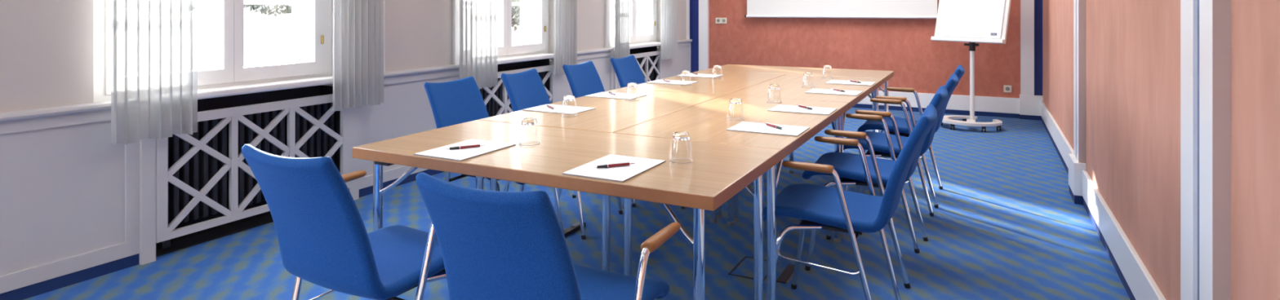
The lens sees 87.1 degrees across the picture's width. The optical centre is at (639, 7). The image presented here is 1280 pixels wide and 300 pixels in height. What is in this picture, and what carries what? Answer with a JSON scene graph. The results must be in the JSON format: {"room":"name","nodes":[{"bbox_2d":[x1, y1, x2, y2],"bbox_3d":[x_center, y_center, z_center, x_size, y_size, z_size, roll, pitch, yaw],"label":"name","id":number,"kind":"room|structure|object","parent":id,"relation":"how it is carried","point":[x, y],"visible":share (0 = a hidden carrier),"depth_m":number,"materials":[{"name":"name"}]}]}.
{"room":"conference room","nodes":[
{"label":"conference room","id":0,"kind":"room"},
{"bbox_2d":[0,0,686,112],"bbox_3d":[-1.996,-0.200,4.632,0.420,2.900,11.020,0,0,27],"label":"wall","id":1,"kind":"structure","parent":0,"point":[46,46],"depth_m":3.09,"materials":[{"name":"paint"}]},
{"bbox_2d":[0,101,111,122],"bbox_3d":[-3.365,0.460,1.445,0.052,0.036,4.000,0,0,27],"label":"trim","id":2,"kind":"structure","parent":1,"relation":"attached to","point":[100,106],"depth_m":2.95,"materials":[{"name":"grey paint"}]},
{"bbox_2d":[0,109,139,293],"bbox_3d":[-3.377,0.835,1.452,0.025,0.720,4.100,0,0,27],"label":"wall panel","id":3,"kind":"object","parent":1,"relation":"attached to","point":[69,196],"depth_m":3.01,"materials":[{"name":"grey paint"}]},
{"bbox_2d":[0,253,139,299],"bbox_3d":[-3.380,1.222,1.453,0.020,0.055,4.100,0,0,27],"label":"baseboard","id":4,"kind":"structure","parent":1,"relation":"attached to","point":[62,282],"depth_m":3.02,"materials":[{"name":"wood"}]},
{"bbox_2d":[139,138,155,265],"bbox_3d":[-2.419,0.863,3.299,0.043,0.775,0.062,0,0,27],"label":"trim","id":5,"kind":"structure","parent":1,"relation":"attached to","point":[147,146],"depth_m":3.28,"materials":[{"name":"grey paint"}]},
{"bbox_2d":[93,0,331,102],"bbox_3d":[-2.400,-0.330,3.799,0.302,1.560,1.330,0,0,27],"label":"window","id":6,"kind":"structure","parent":1,"relation":"in","point":[220,23],"depth_m":3.85,"materials":[{"name":"white"}]},
{"bbox_2d":[155,211,273,257],"bbox_3d":[-2.281,1.248,3.901,0.240,0.003,1.120,0,0,27],"label":"trim","id":7,"kind":"structure","parent":1,"relation":"attached to","point":[184,242],"depth_m":3.72,"materials":[{"name":"black"}]},
{"bbox_2d":[155,102,334,249],"bbox_3d":[-2.272,0.918,3.897,0.140,0.656,1.090,0,0,27],"label":"radiator","id":8,"kind":"object","parent":1,"relation":"attached to","point":[198,171],"visible":0.2,"depth_m":3.71,"materials":[{"name":"grey metal"}]},
{"bbox_2d":[174,85,320,229],"bbox_3d":[-2.374,0.864,3.949,0.030,0.772,1.120,0,0,27],"label":"trim","id":9,"kind":"structure","parent":1,"relation":"attached to","point":[205,104],"depth_m":4.01,"materials":[{"name":"grey"}]},
{"bbox_2d":[155,93,350,243],"bbox_3d":[-2.136,0.854,3.827,0.030,0.617,1.132,0,0,27],"label":"radiator cover","id":10,"kind":"object","parent":1,"relation":"attached to","point":[232,116],"visible":0.67,"depth_m":3.66,"materials":[{"name":"grey paint"}]},
{"bbox_2d":[197,75,333,99],"bbox_3d":[-2.251,0.458,3.883,0.310,0.040,1.115,0,0,27],"label":"trim","id":11,"kind":"structure","parent":1,"relation":"attached to","point":[215,92],"depth_m":3.80,"materials":[{"name":"white"}]},
{"bbox_2d":[320,85,340,173],"bbox_3d":[-2.030,0.864,4.401,0.230,0.772,0.006,0,0,27],"label":"trim","id":12,"kind":"structure","parent":1,"relation":"attached to","point":[325,90],"depth_m":4.37,"materials":[{"name":"grey"}]},
{"bbox_2d":[348,107,359,200],"bbox_3d":[-1.870,0.863,4.369,0.043,0.775,0.072,0,0,27],"label":"trim","id":13,"kind":"structure","parent":1,"relation":"attached to","point":[354,113],"depth_m":4.36,"materials":[{"name":"grey paint"}]},
{"bbox_2d":[383,0,384,72],"bbox_3d":[-1.771,-0.604,4.583,0.025,2.092,0.060,0,0,27],"label":"trim","id":14,"kind":"structure","parent":1,"relation":"attached to","point":[384,0],"depth_m":4.60,"materials":[{"name":"white"}]},
{"bbox_2d":[359,169,444,197],"bbox_3d":[-1.622,1.222,4.878,0.020,0.055,1.060,0,0,27],"label":"baseboard","id":15,"kind":"structure","parent":1,"relation":"attached to","point":[369,190],"depth_m":4.73,"materials":[{"name":"wood"}]},
{"bbox_2d":[359,69,459,189],"bbox_3d":[-1.620,0.835,4.877,0.025,0.720,1.060,0,0,27],"label":"wall panel","id":16,"kind":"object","parent":1,"relation":"attached to","point":[406,109],"depth_m":4.72,"materials":[{"name":"grey paint"}]},
{"bbox_2d":[383,64,459,77],"bbox_3d":[-1.608,0.460,4.871,0.052,0.036,0.960,0,0,27],"label":"trim","id":17,"kind":"structure","parent":1,"relation":"attached to","point":[451,67],"depth_m":4.87,"materials":[{"name":"grey paint"}]},
{"bbox_2d":[452,0,459,64],"bbox_3d":[-1.431,-0.604,5.246,0.025,2.092,0.060,0,0,27],"label":"trim","id":18,"kind":"structure","parent":1,"relation":"attached to","point":[455,3],"depth_m":5.22,"materials":[{"name":"white"}]},
{"bbox_2d":[497,60,532,71],"bbox_3d":[-1.311,0.864,6.022,0.030,0.772,1.120,0,0,27],"label":"trim","id":19,"kind":"structure","parent":1,"relation":"attached to","point":[526,64],"depth_m":6.27,"materials":[{"name":"grey"}]},
{"bbox_2d":[479,64,555,115],"bbox_3d":[-1.072,0.854,5.900,0.030,0.617,1.132,0,0,27],"label":"radiator cover","id":20,"kind":"object","parent":1,"relation":"attached to","point":[504,108],"visible":0.21,"depth_m":5.78,"materials":[{"name":"grey paint"}]},
{"bbox_2d":[497,0,548,57],"bbox_3d":[-1.295,-0.330,5.952,0.302,1.560,1.330,0,0,27],"label":"window","id":21,"kind":"structure","parent":1,"relation":"in","point":[505,48],"depth_m":6.33,"materials":[{"name":"white"}]},
{"bbox_2d":[497,53,554,64],"bbox_3d":[-1.187,0.458,5.956,0.310,0.040,1.115,0,0,27],"label":"trim","id":22,"kind":"structure","parent":1,"relation":"attached to","point":[538,56],"depth_m":5.98,"materials":[{"name":"white"}]},
{"bbox_2d":[532,58,549,97],"bbox_3d":[-0.967,0.864,6.474,0.230,0.772,0.006,0,0,27],"label":"trim","id":23,"kind":"structure","parent":1,"relation":"attached to","point":[539,63],"depth_m":6.44,"materials":[{"name":"grey"}]},
{"bbox_2d":[551,57,559,102],"bbox_3d":[-0.807,0.863,6.442,0.043,0.775,0.072,0,0,27],"label":"trim","id":24,"kind":"structure","parent":1,"relation":"attached to","point":[557,77],"depth_m":6.44,"materials":[{"name":"grey paint"}]},
{"bbox_2d":[560,50,613,101],"bbox_3d":[-0.550,0.835,6.964,0.025,0.720,1.090,0,0,27],"label":"trim","id":25,"kind":"structure","parent":1,"relation":"attached to","point":[602,62],"depth_m":7.21,"materials":[{"name":"grey paint"}]},
{"bbox_2d":[577,48,613,55],"bbox_3d":[-0.538,0.460,6.957,0.052,0.036,0.990,0,0,27],"label":"trim","id":26,"kind":"structure","parent":1,"relation":"attached to","point":[602,50],"depth_m":7.04,"materials":[{"name":"grey paint"}]},
{"bbox_2d":[604,0,608,48],"bbox_3d":[-0.360,-0.604,7.333,0.025,2.092,0.060,0,0,27],"label":"trim","id":27,"kind":"structure","parent":1,"relation":"attached to","point":[606,2],"depth_m":7.31,"materials":[{"name":"white"}]},
{"bbox_2d":[613,49,617,89],"bbox_3d":[-0.279,0.863,7.472,0.043,0.775,0.062,0,0,27],"label":"trim","id":28,"kind":"structure","parent":1,"relation":"attached to","point":[615,79],"depth_m":7.44,"materials":[{"name":"grey paint"}]},
{"bbox_2d":[609,0,656,46],"bbox_3d":[-0.200,-0.330,8.088,0.302,1.560,1.330,0,0,27],"label":"window","id":29,"kind":"structure","parent":1,"relation":"in","point":[636,37],"depth_m":8.16,"materials":[{"name":"white"}]},
{"bbox_2d":[609,42,660,50],"bbox_3d":[-0.110,0.458,8.056,0.310,0.040,1.115,0,0,27],"label":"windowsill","id":30,"kind":"structure","parent":1,"relation":"attached to","point":[647,44],"depth_m":8.04,"materials":[{"name":"white"}]},
{"bbox_2d":[630,48,642,54],"bbox_3d":[-0.234,0.864,8.122,0.030,0.772,1.120,0,0,27],"label":"trim","id":31,"kind":"structure","parent":1,"relation":"attached to","point":[637,51],"depth_m":8.46,"materials":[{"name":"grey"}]},
{"bbox_2d":[617,50,662,88],"bbox_3d":[0.005,0.854,8.000,0.030,0.617,1.132,0,0,27],"label":"radiator cover","id":32,"kind":"object","parent":1,"relation":"attached to","point":[646,55],"visible":0.38,"depth_m":8.19,"materials":[{"name":"grey paint"}]},
{"bbox_2d":[642,45,657,80],"bbox_3d":[0.111,0.864,8.574,0.230,0.772,0.006,0,0,27],"label":"trim","id":33,"kind":"structure","parent":1,"relation":"attached to","point":[650,49],"depth_m":8.53,"materials":[{"name":"grey"}]},
{"bbox_2d":[658,45,663,79],"bbox_3d":[0.270,0.863,8.542,0.043,0.775,0.072,0,0,27],"label":"trim","id":34,"kind":"structure","parent":1,"relation":"attached to","point":[659,46],"depth_m":8.52,"materials":[{"name":"grey paint"}]},
{"bbox_2d":[663,42,690,78],"bbox_3d":[0.498,0.835,9.006,0.025,0.720,0.960,0,0,27],"label":"trim","id":35,"kind":"structure","parent":1,"relation":"attached to","point":[672,67],"depth_m":9.08,"materials":[{"name":"grey paint"}]},
{"bbox_2d":[677,39,692,43],"bbox_3d":[0.510,0.460,8.999,0.052,0.036,0.860,0,0,27],"label":"trim","id":36,"kind":"structure","parent":1,"relation":"attached to","point":[686,40],"depth_m":9.15,"materials":[{"name":"grey paint"}]},
{"bbox_2d":[686,0,689,39],"bbox_3d":[0.667,-0.604,9.335,0.025,2.092,0.060,0,0,27],"label":"trim","id":37,"kind":"structure","parent":1,"relation":"attached to","point":[687,1],"depth_m":9.31,"materials":[{"name":"white"}]},
{"bbox_3d":[-2.118,-1.390,3.784,0.137,0.023,1.800,0,0,27],"label":"curtain rod","id":38,"kind":"object","parent":1,"relation":"attached to","visible":0},
{"bbox_2d":[111,0,197,144],"bbox_3d":[-2.330,-0.366,3.247,0.036,2.008,0.382,0,0,27],"label":"curtain","id":39,"kind":"object","parent":38,"relation":"hanging from","point":[154,42],"visible":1,"depth_m":3.24,"materials":[{"name":"fabric"}]},
{"bbox_2d":[333,0,383,111],"bbox_3d":[-1.792,-0.364,4.295,0.037,2.011,0.394,0,0,27],"label":"curtain","id":40,"kind":"object","parent":38,"relation":"hanging from","point":[357,24],"visible":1,"depth_m":4.29,"materials":[{"name":"fabric"}]},
{"bbox_3d":[-1.045,-1.390,5.875,0.137,0.023,1.900,0,0,27],"label":"curtain rod","id":41,"kind":"object","parent":1,"relation":"attached to","visible":0},
{"bbox_2d":[459,0,497,88],"bbox_3d":[-1.268,-0.362,5.316,0.033,2.016,0.453,0,0,27],"label":"curtain","id":42,"kind":"object","parent":41,"relation":"hanging from","point":[478,19],"visible":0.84,"depth_m":5.32,"materials":[{"name":"fabric"}]},
{"bbox_2d":[554,0,577,75],"bbox_3d":[-0.708,-0.367,6.408,0.035,2.006,0.387,0,0,27],"label":"curtain","id":43,"kind":"object","parent":41,"relation":"hanging from","point":[565,11],"visible":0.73,"depth_m":6.39,"materials":[{"name":"fabric"}]},
{"bbox_3d":[0.084,-1.390,8.077,0.137,0.023,1.950,0,0,27],"label":"curtain rod","id":44,"kind":"object","parent":1,"relation":"attached to","visible":0},
{"bbox_2d":[614,0,630,58],"bbox_3d":[-0.191,-0.357,7.414,0.030,2.026,0.325,0,0,27],"label":"curtain","id":45,"kind":"object","parent":44,"relation":"hanging from","point":[622,7],"visible":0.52,"depth_m":7.41,"materials":[{"name":"fabric"}]},
{"bbox_2d":[660,0,677,60],"bbox_3d":[0.372,-0.357,8.513,0.032,2.026,0.514,0,0,27],"label":"curtain","id":46,"kind":"object","parent":44,"relation":"hanging from","point":[668,32],"visible":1,"depth_m":8.49,"materials":[{"name":"fabric"}]},
{"bbox_2d":[22,107,1130,299],"bbox_3d":[-0.017,1.300,3.616,4.868,0.100,11.420,0,0,27],"label":"floor","id":47,"kind":"structure","parent":0,"point":[1006,224],"depth_m":3.51,"materials":[{"name":"carpet"}]},
{"bbox_2d":[241,144,446,299],"bbox_3d":[-0.820,0.818,2.067,0.571,0.869,0.642,0,0,28],"label":"armchair","id":48,"kind":"object","parent":47,"relation":"on","point":[324,241],"visible":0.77,"depth_m":1.86,"materials":[{"name":"blue fabric"}]},
{"bbox_2d":[423,76,564,236],"bbox_3d":[-0.760,0.818,3.469,0.642,0.869,0.571,0,0,27],"label":"armchair","id":49,"kind":"object","parent":47,"relation":"on","point":[460,101],"visible":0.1,"depth_m":3.56,"materials":[{"name":"blue fabric"}]},
{"bbox_2d":[415,172,680,299],"bbox_3d":[-0.226,0.818,1.746,0.571,0.869,0.642,0,0,27],"label":"armchair","id":50,"kind":"object","parent":47,"relation":"on","point":[494,245],"visible":1,"depth_m":1.52,"materials":[{"name":"blue fabric"}]},
{"bbox_2d":[501,68,622,239],"bbox_3d":[-0.466,0.818,3.966,0.642,0.869,0.571,0,0,23],"label":"armchair","id":51,"kind":"object","parent":47,"relation":"on","point":[525,90],"visible":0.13,"depth_m":4.04,"materials":[{"name":"blue fabric"}]},
{"bbox_2d":[352,120,781,299],"bbox_3d":[-0.270,0.880,2.436,1.405,0.740,0.680,0,0,27],"label":"folding table","id":52,"kind":"object","parent":47,"relation":"on","point":[717,172],"visible":0.9,"depth_m":2.29,"materials":[{"name":"brown wood"}]},
{"bbox_2d":[413,138,515,161],"bbox_3d":[-0.620,0.507,2.409,0.210,0.004,0.295,0,0,27],"label":"pad","id":53,"kind":"object","parent":52,"relation":"on","point":[460,155],"visible":1,"depth_m":2.38,"materials":[{"name":"white paper"}]},
{"bbox_2d":[445,143,485,150],"bbox_3d":[-0.624,0.499,2.411,0.140,0.013,0.011,0,0,-29],"label":"ballpoint pen","id":54,"kind":"object","parent":53,"relation":"on","point":[468,146],"visible":1,"depth_m":2.41,"materials":[{"name":"red plastic"}]},
{"bbox_2d":[518,118,540,146],"bbox_3d":[-0.412,0.462,2.503,0.080,0.096,0.080,0,0,27],"label":"drinking glass","id":55,"kind":"object","parent":52,"relation":"on","point":[525,122],"visible":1,"depth_m":2.48,"materials":[{"name":"glass"}]},
{"bbox_2d":[562,154,665,182],"bbox_3d":[-0.076,0.507,2.139,0.210,0.004,0.295,0,0,27],"label":"pad","id":56,"kind":"object","parent":52,"relation":"on","point":[620,174],"visible":1,"depth_m":2.10,"materials":[{"name":"grey"}]},
{"bbox_2d":[593,161,635,168],"bbox_3d":[-0.081,0.499,2.129,0.140,0.013,0.011,0,0,-23],"label":"ballpoint pen","id":57,"kind":"object","parent":56,"relation":"on","point":[620,164],"visible":1,"depth_m":2.13,"materials":[{"name":"red"}]},
{"bbox_2d":[668,131,693,164],"bbox_3d":[0.135,0.462,2.224,0.080,0.096,0.080,0,0,-13],"label":"drinking glass","id":58,"kind":"object","parent":52,"relation":"on","point":[679,135],"visible":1,"depth_m":2.20,"materials":[{"name":"glass"}]},
{"bbox_2d":[564,222,585,237],"bbox_3d":[-0.382,1.236,3.747,0.040,0.028,0.240,0,0,27],"label":"socket","id":59,"kind":"object","parent":47,"relation":"on","point":[575,227],"visible":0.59,"depth_m":3.74,"materials":[{"name":"black plastic"}]},
{"bbox_2d":[562,61,635,207],"bbox_3d":[-0.174,0.818,4.557,0.642,0.869,0.571,0,0,27],"label":"armchair","id":60,"kind":"object","parent":47,"relation":"on","point":[584,79],"visible":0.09,"depth_m":4.65,"materials":[{"name":"blue fabric"}]},
{"bbox_2d":[479,88,723,272],"bbox_3d":[-0.123,0.880,3.494,0.701,0.740,1.330,0,0,27],"label":"folding table","id":61,"kind":"object","parent":47,"relation":"on","point":[609,115],"visible":0.37,"depth_m":3.20,"materials":[{"name":"brown wood"}]},
{"bbox_2d":[522,104,595,114],"bbox_3d":[-0.403,0.507,3.359,0.295,0.004,0.210,0,0,27],"label":"pad","id":62,"kind":"object","parent":61,"relation":"on","point":[565,109],"visible":1,"depth_m":3.33,"materials":[{"name":"grey"}]},
{"bbox_2d":[560,95,577,117],"bbox_3d":[-0.332,0.462,3.148,0.080,0.096,0.080,0,0,-34],"label":"drinking glass","id":63,"kind":"object","parent":61,"relation":"on","point":[566,98],"visible":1,"depth_m":3.13,"materials":[{"name":"glass"}]},
{"bbox_2d":[584,92,647,99],"bbox_3d":[-0.138,0.507,3.875,0.295,0.004,0.210,0,0,27],"label":"pad","id":64,"kind":"object","parent":61,"relation":"on","point":[602,95],"visible":1,"depth_m":3.85,"materials":[{"name":"grey"}]},
{"bbox_2d":[625,83,639,102],"bbox_3d":[-0.043,0.462,3.680,0.080,0.096,0.080,0,0,16],"label":"drinking glass","id":65,"kind":"object","parent":61,"relation":"on","point":[628,85],"visible":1,"depth_m":3.66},
{"bbox_2d":[610,54,645,88],"bbox_3d":[0.121,0.818,5.164,0.642,0.869,0.571,0,0,27],"label":"armchair","id":66,"kind":"object","parent":47,"relation":"on","point":[627,69],"visible":0.13,"depth_m":5.27,"materials":[{"name":"blue fabric"}]},
{"bbox_2d":[620,70,786,219],"bbox_3d":[0.493,0.880,4.695,0.701,0.740,1.361,0,0,27],"label":"folding table","id":67,"kind":"object","parent":47,"relation":"on","point":[731,82],"visible":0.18,"depth_m":4.46,"materials":[{"name":"brown wood"}]},
{"bbox_2d":[645,79,697,85],"bbox_3d":[0.218,0.507,4.569,0.295,0.004,0.210,0,0,27],"label":"pad","id":68,"kind":"object","parent":67,"relation":"on","point":[656,82],"visible":1,"depth_m":4.53,"materials":[{"name":"grey"}]},
{"bbox_2d":[677,73,724,78],"bbox_3d":[0.449,0.507,5.021,0.295,0.004,0.210,0,0,27],"label":"pad","id":69,"kind":"object","parent":67,"relation":"on","point":[710,76],"visible":0.9,"depth_m":5.01,"materials":[{"name":"grey"}]},
{"bbox_2d":[711,65,722,79],"bbox_3d":[0.552,0.462,4.813,0.080,0.096,0.080,0,0,26],"label":"drinking glass","id":70,"kind":"object","parent":67,"relation":"on","point":[714,66],"visible":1,"depth_m":4.79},
{"bbox_2d":[613,95,848,299],"bbox_3d":[0.504,0.880,3.173,0.700,0.740,1.330,0,0,27],"label":"folding table","id":71,"kind":"object","parent":47,"relation":"on","point":[707,122],"visible":0.58,"depth_m":2.88,"materials":[{"name":"brown wood"}]},
{"bbox_2d":[726,97,744,121],"bbox_3d":[0.434,0.462,3.052,0.080,0.096,0.080,0,0,37],"label":"drinking glass","id":72,"kind":"object","parent":71,"relation":"on","point":[734,100],"visible":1,"depth_m":3.03,"materials":[{"name":"glass"}]},
{"bbox_2d":[726,121,809,136],"bbox_3d":[0.538,0.507,2.817,0.295,0.004,0.210,0,0,27],"label":"pad","id":73,"kind":"object","parent":71,"relation":"on","point":[753,127],"visible":1,"depth_m":2.79,"materials":[{"name":"grey"}]},
{"bbox_2d":[764,122,783,129],"bbox_3d":[0.563,0.499,2.832,0.011,0.013,0.140,0,0,-23],"label":"ballpoint pen","id":74,"kind":"object","parent":73,"relation":"on","point":[766,123],"visible":1,"depth_m":2.83,"materials":[{"name":"red"}]},
{"bbox_2d":[766,84,782,103],"bbox_3d":[0.718,0.462,3.601,0.080,0.096,0.080,0,0,-3],"label":"drinking glass","id":75,"kind":"object","parent":71,"relation":"on","point":[771,86],"visible":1,"depth_m":3.58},
{"bbox_2d":[767,104,836,115],"bbox_3d":[0.807,0.507,3.342,0.295,0.004,0.210,0,0,27],"label":"pad","id":76,"kind":"object","parent":71,"relation":"on","point":[786,108],"visible":0.95,"depth_m":3.33,"materials":[{"name":"grey"}]},
{"bbox_2d":[728,256,778,281],"bbox_3d":[0.545,1.248,3.221,0.170,0.003,0.250,0,0,27],"label":"box","id":77,"kind":"object","parent":47,"relation":"on","point":[744,268],"visible":0.71,"depth_m":3.20,"materials":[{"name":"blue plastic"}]},
{"bbox_2d":[776,264,795,284],"bbox_3d":[0.691,1.246,3.146,0.052,0.008,0.220,0,0,27],"label":"flap","id":78,"kind":"object","parent":47,"relation":"on","point":[785,277],"visible":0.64,"depth_m":3.12,"materials":[{"name":"black plastic"}]},
{"bbox_2d":[702,64,893,159],"bbox_3d":[1.268,0.880,5.435,1.405,0.740,0.656,0,0,27],"label":"folding table","id":79,"kind":"object","parent":47,"relation":"on","point":[886,76],"visible":0.27,"depth_m":5.38,"materials":[{"name":"brown wood"}]},
{"bbox_2d":[725,74,883,237],"bbox_3d":[1.120,0.880,4.374,0.700,0.740,1.361,0,0,27],"label":"folding table","id":80,"kind":"object","parent":47,"relation":"on","point":[790,86],"visible":0.48,"depth_m":4.20,"materials":[{"name":"brown wood"}]},
{"bbox_2d":[801,72,814,88],"bbox_3d":[1.070,0.462,4.278,0.080,0.096,0.080,0,0,-43],"label":"drinking glass","id":81,"kind":"object","parent":80,"relation":"on","point":[808,74],"visible":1,"depth_m":4.26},
{"bbox_2d":[822,65,833,79],"bbox_3d":[1.341,0.462,4.814,0.080,0.096,0.080,0,0,7],"label":"drinking glass","id":82,"kind":"object","parent":80,"relation":"on","point":[824,66],"visible":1,"depth_m":4.79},
{"bbox_2d":[804,88,862,96],"bbox_3d":[1.164,0.507,4.038,0.295,0.004,0.210,0,0,27],"label":"pad","id":83,"kind":"object","parent":80,"relation":"on","point":[855,93],"visible":0.95,"depth_m":4.00,"materials":[{"name":"grey"}]},
{"bbox_2d":[825,80,875,85],"bbox_3d":[1.419,0.507,4.534,0.295,0.004,0.210,0,0,27],"label":"pad","id":84,"kind":"object","parent":80,"relation":"on","point":[832,82],"visible":0.95,"depth_m":4.52,"materials":[{"name":"grey"}]},
{"bbox_2d":[763,104,937,299],"bbox_3d":[0.821,0.818,2.653,0.642,0.869,0.571,0,0,27],"label":"armchair","id":85,"kind":"object","parent":47,"relation":"on","point":[819,207],"visible":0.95,"depth_m":2.54,"materials":[{"name":"blue fabric"}]},
{"bbox_2d":[801,85,948,288],"bbox_3d":[1.154,0.818,3.291,0.642,0.869,0.571,0,0,27],"label":"armchair","id":86,"kind":"object","parent":47,"relation":"on","point":[849,166],"visible":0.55,"depth_m":3.19,"materials":[{"name":"blue fabric"}]},
{"bbox_2d":[844,73,959,241],"bbox_3d":[1.491,0.818,3.893,0.642,0.869,0.571,0,0,27],"label":"armchair","id":87,"kind":"object","parent":47,"relation":"on","point":[878,140],"visible":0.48,"depth_m":3.77,"materials":[{"name":"blue fabric"}]},
{"bbox_2d":[857,64,964,208],"bbox_3d":[1.811,0.818,4.488,0.642,0.869,0.571,0,0,27],"label":"armchair","id":88,"kind":"object","parent":47,"relation":"on","point":[901,123],"visible":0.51,"depth_m":4.39,"materials":[{"name":"blue fabric"}]},
{"bbox_2d":[930,0,1011,132],"bbox_3d":[3.406,0.286,6.974,0.533,1.926,0.781,0,0,-32],"label":"flip chart","id":89,"kind":"object","parent":47,"relation":"on","point":[971,21],"visible":0.91,"depth_m":6.96,"materials":[{"name":"white"}]},
{"bbox_2d":[930,36,1004,44],"bbox_3d":[3.370,0.336,6.952,0.045,0.041,0.780,15,-8,-32],"label":"tray","id":90,"kind":"object","parent":89,"relation":"on","point":[997,40],"depth_m":6.88,"materials":[{"name":"white"}]},
{"bbox_3d":[-1.217,1.248,5.974,0.240,0.003,1.120,0,0,27],"label":"trim","id":91,"kind":"structure","parent":47,"relation":"on","visible":0},
{"bbox_2d":[480,71,545,117],"bbox_3d":[-1.208,0.918,5.970,0.140,0.656,1.090,0,0,27],"label":"radiator","id":92,"kind":"object","parent":91,"relation":"on","point":[492,107],"visible":0.02,"depth_m":5.75,"materials":[{"name":"grey metal"}]},
{"bbox_3d":[-0.140,1.248,8.074,0.240,0.003,1.120,0,0,27],"label":"trim","id":93,"kind":"structure","parent":47,"relation":"on","visible":0},
{"bbox_2d":[635,55,653,80],"bbox_3d":[-0.131,0.918,8.069,0.140,0.656,1.090,0,0,27],"label":"radiator","id":94,"kind":"object","parent":93,"relation":"on","point":[639,60],"visible":0.02,"depth_m":8.40,"materials":[{"name":"grey metal"}]},
{"bbox_2d":[709,0,1020,97],"bbox_3d":[2.597,-0.200,8.581,4.748,2.900,0.200,0,0,27],"label":"wall","id":95,"kind":"structure","parent":0,"point":[905,47],"depth_m":8.34,"materials":[{"name":"paint"}]},
{"bbox_2d":[689,0,698,72],"bbox_3d":[0.763,-0.200,9.386,0.150,2.900,0.040,0,0,27],"label":"trim","id":96,"kind":"structure","parent":95,"relation":"attached to","point":[694,4],"depth_m":9.37,"materials":[{"name":"blue paint"}]},
{"bbox_2d":[698,0,709,71],"bbox_3d":[0.883,-0.200,9.313,0.130,2.900,0.060,0,0,27],"label":"trim","id":97,"kind":"structure","parent":95,"relation":"attached to","point":[704,5],"depth_m":9.29,"materials":[{"name":"white"}]},
{"bbox_2d":[715,17,726,23],"bbox_3d":[1.112,0.180,9.223,0.161,0.080,0.013,0,0,27],"label":"wall socket","id":98,"kind":"object","parent":95,"relation":"attached to","point":[718,20],"visible":1,"depth_m":9.22,"materials":[{"name":"beige"}]},
{"bbox_2d":[744,0,937,18],"bbox_3d":[2.468,-0.669,8.448,2.480,1.602,0.147,0,0,27],"label":"projection screen","id":99,"kind":"object","parent":95,"relation":"attached to","point":[882,9],"visible":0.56,"depth_m":8.38,"materials":[{"name":"white"}]},
{"bbox_2d":[852,90,1041,120],"bbox_3d":[2.704,1.137,8.374,3.968,0.225,0.070,0,0,27],"label":"baseboard","id":100,"kind":"structure","parent":95,"relation":"attached to","point":[956,102],"depth_m":7.83,"materials":[{"name":"white"}]},
{"bbox_2d":[1003,84,1011,93],"bbox_3d":[4.179,0.925,7.649,0.080,0.080,0.013,0,0,27],"label":"wall socket","id":101,"kind":"object","parent":95,"relation":"attached to","point":[1006,88],"visible":1,"depth_m":7.65,"materials":[{"name":"beige"}]},
{"bbox_2d":[1020,0,1034,95],"bbox_3d":[4.340,-0.335,7.540,0.130,2.630,0.060,0,0,27],"label":"trim","id":102,"kind":"structure","parent":95,"relation":"attached to","point":[1027,6],"depth_m":7.51,"materials":[{"name":"white"}]},
{"bbox_2d":[1019,94,1043,115],"bbox_3d":[4.369,1.090,7.517,0.223,0.220,0.075,0,0,27],"label":"trim","id":103,"kind":"structure","parent":95,"relation":"attached to","point":[1028,104],"depth_m":7.49,"materials":[{"name":"white"}]},
{"bbox_2d":[1034,0,1042,95],"bbox_3d":[4.444,-0.335,7.510,0.083,2.630,0.020,0,0,27],"label":"trim","id":104,"kind":"structure","parent":95,"relation":"attached to","point":[1037,3],"depth_m":7.50,"materials":[{"name":"blue paint"}]},
{"bbox_2d":[1042,0,1279,299],"bbox_3d":[2.059,-0.200,2.551,0.200,2.900,11.020,0,0,27],"label":"wall","id":105,"kind":"structure","parent":0,"point":[1133,46],"depth_m":2.45,"materials":[{"name":"paint"}]},
{"bbox_2d":[1040,100,1073,174],"bbox_3d":[3.699,1.139,5.990,0.022,0.222,3.255,0,0,27],"label":"baseboard","id":106,"kind":"structure","parent":105,"relation":"attached to","point":[1059,138],"depth_m":5.79,"materials":[{"name":"white"}]},
{"bbox_2d":[1069,186,1083,204],"bbox_3d":[2.865,1.222,4.408,0.062,0.055,0.320,0,0,27],"label":"trim","id":107,"kind":"structure","parent":105,"relation":"attached to","point":[1078,200],"depth_m":4.27,"materials":[{"name":"carpet"}]},
{"bbox_2d":[1068,153,1086,195],"bbox_3d":[2.863,1.093,4.409,0.066,0.205,0.320,0,0,27],"label":"trim","id":108,"kind":"structure","parent":105,"relation":"attached to","point":[1075,168],"depth_m":4.28,"materials":[{"name":"white"}]},
{"bbox_2d":[1073,0,1085,163],"bbox_3d":[2.875,-0.330,4.402,0.038,2.640,0.261,0,0,27],"label":"trim","id":109,"kind":"structure","parent":105,"relation":"attached to","point":[1079,6],"depth_m":4.29,"materials":[{"name":"white"}]},
{"bbox_2d":[1082,169,1166,299],"bbox_3d":[2.248,1.139,3.161,0.022,0.222,2.463,0,0,27],"label":"baseboard","id":110,"kind":"structure","parent":105,"relation":"attached to","point":[1139,279],"depth_m":3.09,"materials":[{"name":"white"}]},
{"bbox_2d":[1197,0,1199,299],"bbox_3d":[1.591,-0.330,1.889,0.028,2.640,0.064,0,0,27],"label":"trim","id":111,"kind":"structure","parent":105,"relation":"attached to","point":[1197,0],"depth_m":1.92,"materials":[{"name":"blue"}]},
{"bbox_2d":[1180,0,1231,299],"bbox_3d":[1.591,-0.330,1.899,0.038,2.640,0.321,0,0,27],"label":"trim","id":112,"kind":"structure","parent":105,"relation":"attached to","point":[1215,15],"depth_m":1.81,"materials":[{"name":"white"}]},
{"label":"outside","id":113,"kind":"structure","parent":0,"visible":0},
{"bbox_2d":[244,8,519,66],"bbox_3d":[-19.947,1.074,25.967,50.600,1.989,88.000,0,0,27],"label":"sky","id":114,"kind":"structure","parent":113,"point":[267,38],"depth_m":22.67,"materials":[{"name":"white"}]},
{"bbox_2d":[248,4,291,17],"bbox_3d":[-17.688,0.053,32.660,2.611,1.594,2.616,0,0,27],"label":"shrub","id":115,"kind":"object","parent":114,"relation":"on","point":[263,10],"visible":0.49,"depth_m":32.09,"materials":[{"name":"green plant"}]},
{"bbox_2d":[497,0,519,31],"bbox_3d":[-3.257,-0.069,22.162,3.020,3.737,2.991,0,0,27],"label":"tree","id":116,"kind":"object","parent":114,"relation":"on","point":[515,9],"visible":0.09,"depth_m":21.51,"materials":[{"name":"green plant"}]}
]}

